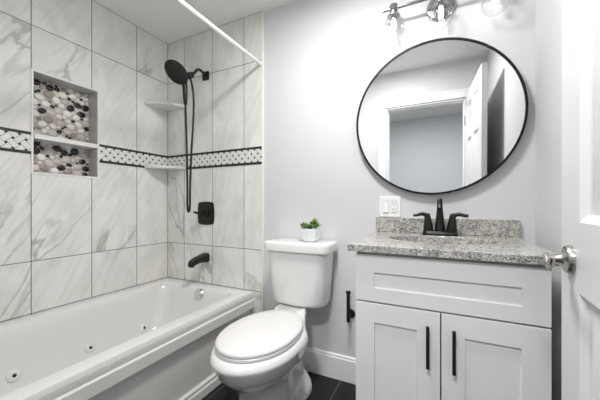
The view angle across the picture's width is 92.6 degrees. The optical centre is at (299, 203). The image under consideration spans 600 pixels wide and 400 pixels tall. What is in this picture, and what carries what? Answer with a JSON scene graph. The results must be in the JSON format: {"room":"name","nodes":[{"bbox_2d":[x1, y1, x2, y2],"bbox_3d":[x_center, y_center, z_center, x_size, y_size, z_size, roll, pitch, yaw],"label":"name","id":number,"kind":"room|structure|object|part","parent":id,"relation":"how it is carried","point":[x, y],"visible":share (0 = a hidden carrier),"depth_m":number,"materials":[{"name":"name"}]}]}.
{"room":"bathroom","nodes":[
{"label":"bathroom","id":0,"kind":"room"},
{"bbox_2d":[0,0,167,322],"bbox_3d":[-1.547,-0.135,1.706,0.162,2.430,1.690,0,0,26],"label":"wall","id":1,"kind":"structure","parent":0,"point":[83,217],"depth_m":1.83,"materials":[{"name":"white tile"}]},
{"bbox_3d":[-1.433,-0.467,1.773,0.007,0.592,0.358,0,0,26],"label":"niche frame","id":2,"kind":"part","parent":1,"relation":"part of","materials":[{"name":"white tile"}]},
{"bbox_2d":[34,133,97,149],"bbox_3d":[-1.477,-0.386,1.794,0.114,0.028,0.334,0,0,26],"label":"niche shelf","id":3,"kind":"object","parent":1,"relation":"attached to","point":[39,139],"depth_m":1.78,"materials":[{"name":"white stone"}]},
{"bbox_2d":[93,0,296,43],"bbox_3d":[-0.365,-1.400,0.011,3.667,0.100,3.900,0,0,26],"label":"ceiling","id":4,"kind":"structure","parent":0,"point":[168,21],"depth_m":2.02,"materials":[{"name":"white paint"}]},
{"bbox_2d":[201,371,355,399],"bbox_3d":[-0.365,1.130,0.011,3.667,0.100,3.900,0,0,26],"label":"floor","id":5,"kind":"structure","parent":0,"point":[323,387],"depth_m":1.65,"materials":[{"name":"grey tile"}]},
{"bbox_2d":[0,278,254,399],"bbox_3d":[-1.060,0.850,1.528,0.887,0.460,1.556,0,0,26],"label":"bathtub","id":6,"kind":"object","parent":5,"relation":"on","point":[155,340],"visible":0.99,"depth_m":1.56,"materials":[{"name":"white ceramic"}]},
{"bbox_2d":[210,237,336,399],"bbox_3d":[-0.126,0.649,1.500,0.437,0.862,0.783,0,0,26],"label":"toilet","id":7,"kind":"object","parent":5,"relation":"on","point":[259,356],"visible":0.98,"depth_m":1.45,"materials":[{"name":"white ceramic"}]},
{"bbox_3d":[-0.182,0.644,1.425,0.364,0.016,0.542,0,0,26],"label":"seat","id":8,"kind":"part","parent":7,"relation":"part of","materials":[{"name":"white plastic"}]},
{"bbox_3d":[-0.182,0.623,1.425,0.364,0.023,0.542,0,0,26],"label":"seat lid","id":9,"kind":"part","parent":7,"relation":"part of","materials":[{"name":"white plastic"}]},
{"bbox_3d":[-0.157,0.843,1.476,0.402,0.475,0.714,0,0,26],"label":"bowl","id":10,"kind":"part","parent":7,"relation":"part of","materials":[{"name":"white ceramic"}]},
{"bbox_3d":[-0.002,0.251,1.748,0.432,0.056,0.228,0,0,26],"label":"tank lid","id":11,"kind":"part","parent":7,"relation":"part of","materials":[{"name":"white ceramic"}]},
{"bbox_3d":[0.000,0.440,1.751,0.392,0.324,0.196,0,0,26],"label":"tank","id":12,"kind":"part","parent":7,"relation":"part of","materials":[{"name":"white ceramic"}]},
{"bbox_2d":[300,217,320,241],"bbox_3d":[0.062,0.151,1.723,0.122,0.143,0.120,0,0,-8],"label":"potted succulent","id":13,"kind":"object","parent":7,"relation":"on","point":[309,232],"visible":1,"depth_m":1.69,"materials":[{"name":"white ceramic"}]},
{"bbox_2d":[300,227,320,241],"bbox_3d":[0.061,0.184,1.722,0.120,0.077,0.120,0,0,-8],"label":"pot","id":14,"kind":"object","parent":13,"relation":"attached to","point":[308,234],"depth_m":1.68,"materials":[{"name":"white ceramic"}]},
{"bbox_2d":[356,251,551,399],"bbox_3d":[0.614,0.632,1.251,0.608,0.895,0.611,0,0,26],"label":"vanity cabinet","id":15,"kind":"object","parent":5,"relation":"on","point":[428,328],"visible":0.9,"depth_m":0.99,"materials":[{"name":"white paint"}]},
{"bbox_3d":[0.361,0.676,1.081,0.301,0.584,0.019,0,0,26],"label":"door","id":16,"kind":"part","parent":15,"relation":"part of","materials":[{"name":"white paint"}]},
{"bbox_3d":[0.450,0.501,1.009,0.011,0.147,0.032,0,0,26],"label":"handle","id":17,"kind":"part","parent":15,"relation":"part of","materials":[{"name":"black metal"}]},
{"bbox_3d":[0.498,0.286,1.014,0.606,0.181,0.019,0,0,26],"label":"drawer","id":18,"kind":"part","parent":15,"relation":"part of","materials":[{"name":"white paint"}]},
{"bbox_3d":[0.523,0.501,0.973,0.011,0.147,0.032,0,0,26],"label":"handle","id":19,"kind":"part","parent":15,"relation":"part of","materials":[{"name":"black metal"}]},
{"bbox_2d":[348,217,561,265],"bbox_3d":[0.618,0.198,1.255,0.673,0.242,0.601,0,0,26],"label":"countertop","id":20,"kind":"structure","parent":15,"relation":"on","point":[477,239],"depth_m":1.21,"materials":[{"name":"stone"}]},
{"bbox_2d":[413,197,468,236],"bbox_3d":[0.688,0.062,1.409,0.250,0.191,0.138,0,0,26],"label":"faucet","id":21,"kind":"object","parent":20,"relation":"on","point":[451,230],"visible":1,"depth_m":1.43,"materials":[{"name":"black metal"}]},
{"bbox_3d":[0.635,0.091,1.476,0.098,0.098,0.050,0,0,26],"label":"handle","id":22,"kind":"part","parent":21,"relation":"part of","materials":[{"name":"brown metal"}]},
{"bbox_3d":[0.688,0.053,1.409,0.052,0.173,0.138,0,0,26],"label":"spout","id":23,"kind":"part","parent":21,"relation":"part of","materials":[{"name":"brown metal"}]},
{"bbox_3d":[0.772,0.091,1.409,0.098,0.098,0.050,0,0,26],"label":"handle","id":24,"kind":"part","parent":21,"relation":"part of","materials":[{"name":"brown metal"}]},
{"bbox_2d":[391,237,496,244],"bbox_3d":[0.625,0.241,1.281,0.430,0.153,0.300,0,0,26],"label":"sink","id":25,"kind":"object","parent":20,"relation":"in","point":[432,240],"depth_m":1.37,"materials":[{"name":"stone"}]},
{"bbox_3d":[0.635,0.676,0.947,0.301,0.584,0.019,0,0,26],"label":"door","id":26,"kind":"part","parent":15,"relation":"part of","materials":[{"name":"white paint"}]},
{"bbox_2d":[168,0,534,357],"bbox_3d":[0.016,-0.135,1.931,2.670,2.430,0.115,0,0,26],"label":"wall","id":27,"kind":"structure","parent":0,"point":[276,149],"depth_m":1.88,"materials":[{"name":"white paint"}]},
{"bbox_2d":[144,101,183,110],"bbox_3d":[-1.068,-0.790,2.279,0.215,0.020,0.215,0,0,26],"label":"corner shelf","id":28,"kind":"object","parent":27,"relation":"attached to","point":[167,106],"visible":0.85,"depth_m":2.27,"materials":[{"name":"white tile"}]},
{"bbox_2d":[144,165,185,170],"bbox_3d":[-1.068,-0.291,2.279,0.215,0.020,0.215,0,0,26],"label":"corner shelf","id":29,"kind":"object","parent":27,"relation":"attached to","point":[159,167],"visible":1,"depth_m":2.27,"materials":[{"name":"white tile"}]},
{"bbox_2d":[164,59,208,212],"bbox_3d":[-0.807,-0.483,2.080,0.176,1.094,0.351,0,0,26],"label":"handheld shower","id":30,"kind":"object","parent":27,"relation":"attached to","point":[175,71],"visible":1,"depth_m":2.05,"materials":[{"name":"black metal"}]},
{"bbox_3d":[-0.828,-0.819,2.037,0.042,0.219,0.064,0,0,26],"label":"handle","id":31,"kind":"part","parent":30,"relation":"part of","materials":[{"name":"black metal"}]},
{"bbox_3d":[-0.765,-0.984,2.166,0.021,0.085,0.160,0,0,26],"label":"arm","id":32,"kind":"part","parent":30,"relation":"part of","materials":[{"name":"black metal"}]},
{"bbox_2d":[188,253,209,267],"bbox_3d":[-0.767,0.424,2.161,0.072,0.087,0.165,0,0,26],"label":"tub spout","id":33,"kind":"object","parent":27,"relation":"attached to","point":[203,257],"visible":1,"depth_m":2.14,"materials":[{"name":"black metal"}]},
{"bbox_2d":[193,202,213,224],"bbox_3d":[-0.748,0.072,2.200,0.168,0.181,0.077,0,0,26],"label":"shower valve","id":34,"kind":"object","parent":27,"relation":"attached to","point":[205,212],"visible":1,"depth_m":2.21,"materials":[{"name":"black metal"}]},
{"bbox_3d":[-0.750,0.070,2.197,0.076,0.076,0.066,0,0,26],"label":"knob","id":35,"kind":"part","parent":34,"relation":"part of","materials":[{"name":"black metal"}]},
{"bbox_2d":[175,0,261,65],"bbox_3d":[-0.617,-0.982,1.312,0.031,0.031,1.558,0,0,26],"label":"shower rod","id":36,"kind":"object","parent":27,"relation":"attached to","point":[183,3],"visible":1,"depth_m":1.60,"materials":[{"name":"white metal"}]},
{"bbox_2d":[303,346,355,384],"bbox_3d":[0.108,1.004,1.831,0.812,0.152,0.014,0,0,26],"label":"baseboard","id":37,"kind":"structure","parent":27,"relation":"attached to","point":[321,362],"depth_m":1.78,"materials":[{"name":"white paint"}]},
{"bbox_2d":[346,290,354,322],"bbox_3d":[0.294,0.603,1.706,0.052,0.182,0.076,0,0,26],"label":"toilet paper holder","id":38,"kind":"object","parent":27,"relation":"attached to","point":[350,313],"visible":1,"depth_m":1.68,"materials":[{"name":"black metal"}]},
{"bbox_3d":[0.284,0.603,1.686,0.031,0.182,0.031,0,0,26],"label":"post","id":39,"kind":"part","parent":38,"relation":"part of","materials":[{"name":"black metal"}]},
{"bbox_2d":[379,196,400,216],"bbox_3d":[0.513,0.016,1.635,0.118,0.117,0.012,0,0,26],"label":"outlet plate","id":40,"kind":"object","parent":27,"relation":"attached to","point":[388,206],"visible":1,"depth_m":1.63,"materials":[{"name":"white plastic"}]},
{"bbox_2d":[383,201,388,212],"bbox_3d":[0.491,0.016,1.643,0.034,0.068,0.006,0,0,26],"label":"rocker switch","id":41,"kind":"object","parent":40,"relation":"attached to","point":[385,203],"depth_m":1.64,"materials":[{"name":"white plastic"}]},
{"bbox_2d":[391,201,396,212],"bbox_3d":[0.532,0.016,1.624,0.034,0.068,0.004,0,0,26],"label":"outlet","id":42,"kind":"object","parent":40,"relation":"attached to","point":[393,203],"depth_m":1.62,"materials":[{"name":"white plastic"}]},
{"bbox_2d":[356,37,528,194],"bbox_3d":[0.702,-0.456,1.522,0.814,0.814,0.038,0,0,26],"label":"mirror","id":43,"kind":"object","parent":27,"relation":"attached to","point":[442,115],"visible":1,"depth_m":1.49,"materials":[{"name":"black mirror"}]},
{"bbox_2d":[382,0,509,39],"bbox_3d":[0.720,-1.008,1.464,0.580,0.208,0.138,0,0,26],"label":"vanity light","id":44,"kind":"object","parent":27,"relation":"attached to","point":[437,10],"visible":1,"depth_m":1.51,"materials":[{"name":"silver metal"}]},
{"bbox_2d":[387,3,399,20],"bbox_3d":[0.508,-1.039,1.555,0.068,0.082,0.068,0,0,26],"label":"socket","id":45,"kind":"object","parent":44,"relation":"attached to","point":[393,8],"depth_m":1.54,"materials":[{"name":"silver metal"}]},
{"bbox_3d":[0.508,-0.968,1.555,0.023,0.060,0.023,0,0,26],"label":"bulb","id":46,"kind":"part","parent":44,"relation":"part of","materials":[{"name":"white glass"}]},
{"bbox_3d":[0.715,-0.968,1.454,0.023,0.060,0.023,0,0,26],"label":"bulb","id":47,"kind":"part","parent":44,"relation":"part of","materials":[{"name":"white glass"}]},
{"bbox_2d":[434,0,447,8],"bbox_3d":[0.715,-1.039,1.454,0.068,0.082,0.068,0,0,26],"label":"socket","id":48,"kind":"object","parent":44,"relation":"attached to","point":[439,4],"depth_m":1.44,"materials":[{"name":"silver metal"}]},
{"bbox_3d":[0.921,-0.968,1.353,0.023,0.060,0.023,0,0,26],"label":"bulb","id":49,"kind":"part","parent":44,"relation":"part of","materials":[{"name":"white glass"}]},
{"bbox_2d":[376,217,519,236],"bbox_3d":[0.745,0.117,1.515,0.673,0.081,0.021,0,0,26],"label":"backsplash","id":50,"kind":"structure","parent":27,"relation":"attached to","point":[479,227],"depth_m":1.46,"materials":[{"name":"stone"}]},
{"bbox_2d":[535,0,561,399],"bbox_3d":[0.808,-0.135,0.624,0.100,2.430,1.570,0,0,26],"label":"wall","id":51,"kind":"structure","parent":0,"point":[548,13],"depth_m":1.15,"materials":[{"name":"white paint"}]},
{"bbox_3d":[-0.314,-0.135,0.231,3.567,2.430,0.120,0,0,26],"label":"wall","id":52,"kind":"structure","parent":0,"visible":0},
{"bbox_2d":[542,0,599,399],"bbox_3d":[0.482,0.043,0.355,0.150,2.050,0.766,0,0,26],"label":"door","id":53,"kind":"structure","parent":52,"relation":"in","point":[579,257],"depth_m":0.59,"materials":[{"name":"white paint"}]},
{"bbox_3d":[0.564,0.124,0.625,0.056,0.064,0.127,0,0,30],"label":"handle","id":54,"kind":"part","parent":53,"relation":"part of","materials":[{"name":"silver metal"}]}
]}

